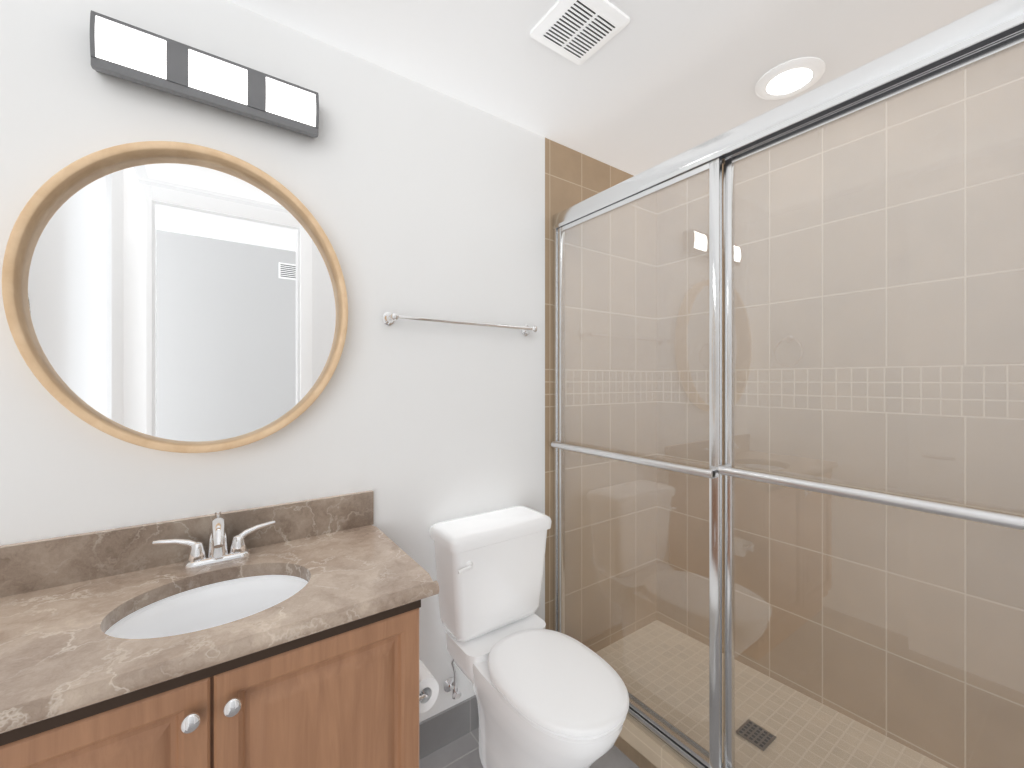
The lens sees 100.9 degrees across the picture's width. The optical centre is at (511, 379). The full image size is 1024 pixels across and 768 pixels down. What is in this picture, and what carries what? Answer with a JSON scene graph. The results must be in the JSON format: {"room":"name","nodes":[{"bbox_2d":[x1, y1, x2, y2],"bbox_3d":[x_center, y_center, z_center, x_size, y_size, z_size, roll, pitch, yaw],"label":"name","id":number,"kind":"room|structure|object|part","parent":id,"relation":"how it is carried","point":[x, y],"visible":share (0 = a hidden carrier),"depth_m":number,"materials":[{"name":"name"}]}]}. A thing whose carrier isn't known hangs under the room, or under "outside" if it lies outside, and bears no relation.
{"room":"bathroom","nodes":[
{"label":"bathroom","id":0,"kind":"room"},
{"bbox_2d":[0,0,544,759],"bbox_3d":[-0.640,0.164,1.553,1.953,2.745,0.175,0,0,-35],"label":"wall","id":1,"kind":"structure","parent":0,"point":[430,203],"depth_m":1.38,"materials":[{"name":"paint"}]},
{"bbox_3d":[-0.927,-0.238,1.287,0.808,0.909,0.074,0,0,-35],"label":"mirror","id":2,"kind":"part","parent":1,"relation":"part of","materials":[{"name":"mirror"}]},
{"bbox_2d":[90,10,318,137],"bbox_3d":[-0.903,-0.907,1.303,0.558,0.144,0.076,0,0,-35],"label":"sconce","id":3,"kind":"object","parent":1,"relation":"attached to","point":[119,49],"visible":1,"depth_m":1.25,"materials":[{"name":"white glass"}]},
{"bbox_2d":[382,312,536,335],"bbox_3d":[-0.186,-0.238,1.809,0.718,0.054,0.082,0,0,-35],"label":"towel rail","id":4,"kind":"object","parent":1,"relation":"attached to","point":[388,318],"visible":1,"depth_m":1.72,"materials":[{"name":"silver metal"}]},
{"bbox_2d":[419,727,638,767],"bbox_3d":[0.233,1.582,0.348,1.982,0.090,2.950,0,0,-35],"label":"floor","id":5,"kind":"structure","parent":0,"point":[463,752],"depth_m":1.72,"materials":[{"name":"grey tile"}]},
{"bbox_2d":[0,490,438,767],"bbox_3d":[-0.767,0.967,1.081,0.996,1.140,0.596,0,0,-35],"label":"vanity","id":6,"kind":"object","parent":5,"relation":"on","point":[284,635],"visible":1,"depth_m":1.01,"materials":[{"name":"brown wood"}]},
{"bbox_3d":[-0.803,0.992,0.740,0.448,0.774,0.020,0,0,-35],"label":"door","id":7,"kind":"part","parent":6,"relation":"part of","materials":[{"name":"brown wood"}]},
{"bbox_3d":[-0.631,0.668,0.831,0.033,0.037,0.031,0,0,-35],"label":"knob","id":8,"kind":"part","parent":6,"relation":"part of","materials":[{"name":"silver metal"}]},
{"bbox_2d":[105,575,307,638],"bbox_3d":[-0.748,0.686,1.075,0.467,0.208,0.370,0,0,-35],"label":"sink","id":9,"kind":"object","parent":6,"relation":"in","point":[218,601],"depth_m":1.19,"materials":[{"name":"white ceramic"}]},
{"bbox_2d":[152,511,274,569],"bbox_3d":[-0.859,0.471,1.236,0.304,0.147,0.150,0,0,-35],"label":"faucet","id":10,"kind":"object","parent":6,"relation":"on","point":[218,556],"depth_m":1.25,"materials":[{"name":"silver metal"}]},
{"bbox_3d":[-0.575,0.668,0.870,0.033,0.037,0.031,0,0,-35],"label":"knob","id":11,"kind":"part","parent":6,"relation":"part of","materials":[{"name":"silver metal"}]},
{"bbox_3d":[-0.433,0.992,1.002,0.448,0.774,0.020,0,0,-35],"label":"door","id":12,"kind":"part","parent":6,"relation":"part of","materials":[{"name":"brown wood"}]},
{"bbox_2d":[419,660,438,712],"bbox_3d":[-0.279,0.924,1.266,0.098,0.097,0.140,0,0,-35],"label":"toilet paper","id":13,"kind":"object","parent":6,"relation":"attached to","point":[428,686],"visible":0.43,"depth_m":1.25,"materials":[{"name":"white paper"}]},
{"bbox_3d":[-0.298,0.921,1.264,0.055,0.019,0.121,0,0,-35],"label":"arm","id":14,"kind":"part","parent":13,"relation":"part of","materials":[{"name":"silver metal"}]},
{"bbox_2d":[429,506,628,767],"bbox_3d":[0.075,1.063,1.563,0.490,0.947,0.784,0,0,-35],"label":"toilet","id":15,"kind":"object","parent":5,"relation":"on","point":[545,699],"visible":1,"depth_m":1.58,"materials":[{"name":"white ceramic"}]},
{"bbox_3d":[-0.173,0.702,1.584,0.067,0.032,0.020,0,0,-35],"label":"lever","id":16,"kind":"part","parent":15,"relation":"part of","materials":[{"name":"white plastic"}]},
{"bbox_3d":[-0.083,0.835,1.785,0.460,0.379,0.208,0,0,-35],"label":"tank","id":17,"kind":"part","parent":15,"relation":"part of","materials":[{"name":"white ceramic"}]},
{"bbox_3d":[-0.083,0.618,1.785,0.490,0.056,0.238,0,0,-35],"label":"lid","id":18,"kind":"part","parent":15,"relation":"part of","materials":[{"name":"white ceramic"}]},
{"bbox_3d":[0.083,1.294,1.551,0.366,0.486,0.733,0,0,-35],"label":"bowl","id":19,"kind":"part","parent":15,"relation":"part of","materials":[{"name":"white ceramic"}]},
{"bbox_3d":[0.148,1.023,1.460,0.386,0.053,0.530,0,0,-35],"label":"seat","id":20,"kind":"part","parent":15,"relation":"part of","materials":[{"name":"white plastic"}]},
{"bbox_2d":[545,138,656,652],"bbox_3d":[0.545,0.164,2.439,1.004,2.745,0.100,0,0,-35],"label":"wall","id":21,"kind":"structure","parent":0,"point":[611,258],"depth_m":2.34,"materials":[{"name":"tile"}]},
{"bbox_2d":[227,0,996,175],"bbox_3d":[0.153,-1.253,0.352,4.057,0.090,3.050,0,0,-35],"label":"ceiling","id":22,"kind":"structure","parent":0,"point":[680,75],"depth_m":1.56,"materials":[{"name":"paint"}]},
{"bbox_2d":[530,0,629,64],"bbox_3d":[0.228,-1.198,1.442,0.244,0.020,0.244,0,0,-35],"label":"ceiling vent","id":23,"kind":"object","parent":22,"relation":"in","point":[575,30],"visible":1,"depth_m":1.42,"materials":[{"name":"white plastic"}]},
{"bbox_2d":[755,57,824,99],"bbox_3d":[1.112,-1.200,1.698,0.236,0.015,0.236,0,0,-35],"label":"recessed light","id":24,"kind":"object","parent":22,"relation":"in","point":[792,77],"visible":1,"depth_m":1.68,"materials":[{"name":"white plastic"}]},
{"bbox_2d":[596,620,947,767],"bbox_3d":[1.025,1.537,1.700,0.875,0.180,1.660,0,0,-35],"label":"floor","id":25,"kind":"structure","parent":0,"point":[662,666],"depth_m":1.88,"materials":[{"name":"tile"}]},
{"bbox_2d":[614,715,691,767],"bbox_3d":[0.709,1.461,1.476,0.100,0.152,1.660,0,0,-35],"label":"shower curb","id":26,"kind":"object","parent":25,"relation":"on","point":[640,739],"visible":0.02,"depth_m":1.66,"materials":[{"name":"tile"}]},
{"bbox_2d":[552,0,1023,767],"bbox_3d":[0.709,0.277,1.476,0.064,2.216,1.658,0,0,-35],"label":"shower door","id":27,"kind":"structure","parent":26,"relation":"on","point":[999,16],"depth_m":1.44,"materials":[{"name":"silver metal"}]},
{"bbox_2d":[551,441,717,478],"bbox_3d":[0.455,0.318,1.771,0.064,0.029,0.822,0,0,-35],"label":"bar","id":28,"kind":"object","parent":27,"relation":"attached to","point":[712,473],"visible":0.92,"depth_m":1.65,"materials":[{"name":"silver metal"}]},
{"bbox_3d":[0.474,0.299,1.783,0.022,2.136,0.828,0,0,-35],"label":"panel frame","id":29,"kind":"part","parent":27,"relation":"part of","materials":[{"name":"clear glass"}]},
{"bbox_2d":[717,465,1023,529],"bbox_3d":[0.940,0.305,1.135,0.064,0.029,0.768,0,0,-35],"label":"bar","id":30,"kind":"object","parent":27,"relation":"attached to","point":[982,516],"visible":1,"depth_m":1.07,"materials":[{"name":"silver metal"}]},
{"bbox_3d":[0.959,0.299,1.147,0.022,2.136,0.774,0,0,-35],"label":"panel frame","id":31,"kind":"part","parent":27,"relation":"part of","materials":[{"name":"clear glass"}]},
{"bbox_2d":[736,719,775,750],"bbox_3d":[1.008,1.466,1.750,0.110,0.005,0.110,0,0,-35],"label":"shower drain","id":32,"kind":"object","parent":25,"relation":"on","point":[752,732],"visible":1,"depth_m":1.75,"materials":[{"name":"silver metal"}]},
{"bbox_2d":[657,45,1023,767],"bbox_3d":[1.451,0.164,1.942,0.100,2.745,1.760,0,0,-35],"label":"wall","id":33,"kind":"structure","parent":0,"point":[879,250],"depth_m":1.77,"materials":[{"name":"tile"}]},
{"bbox_2d":[722,23,1022,155],"bbox_3d":[0.709,-0.771,1.476,0.054,0.002,1.656,0,0,-35],"label":"door track","id":34,"kind":"object","parent":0,"point":[1022,23],"depth_m":1.10,"materials":[{"name":"silver metal"}]}
]}

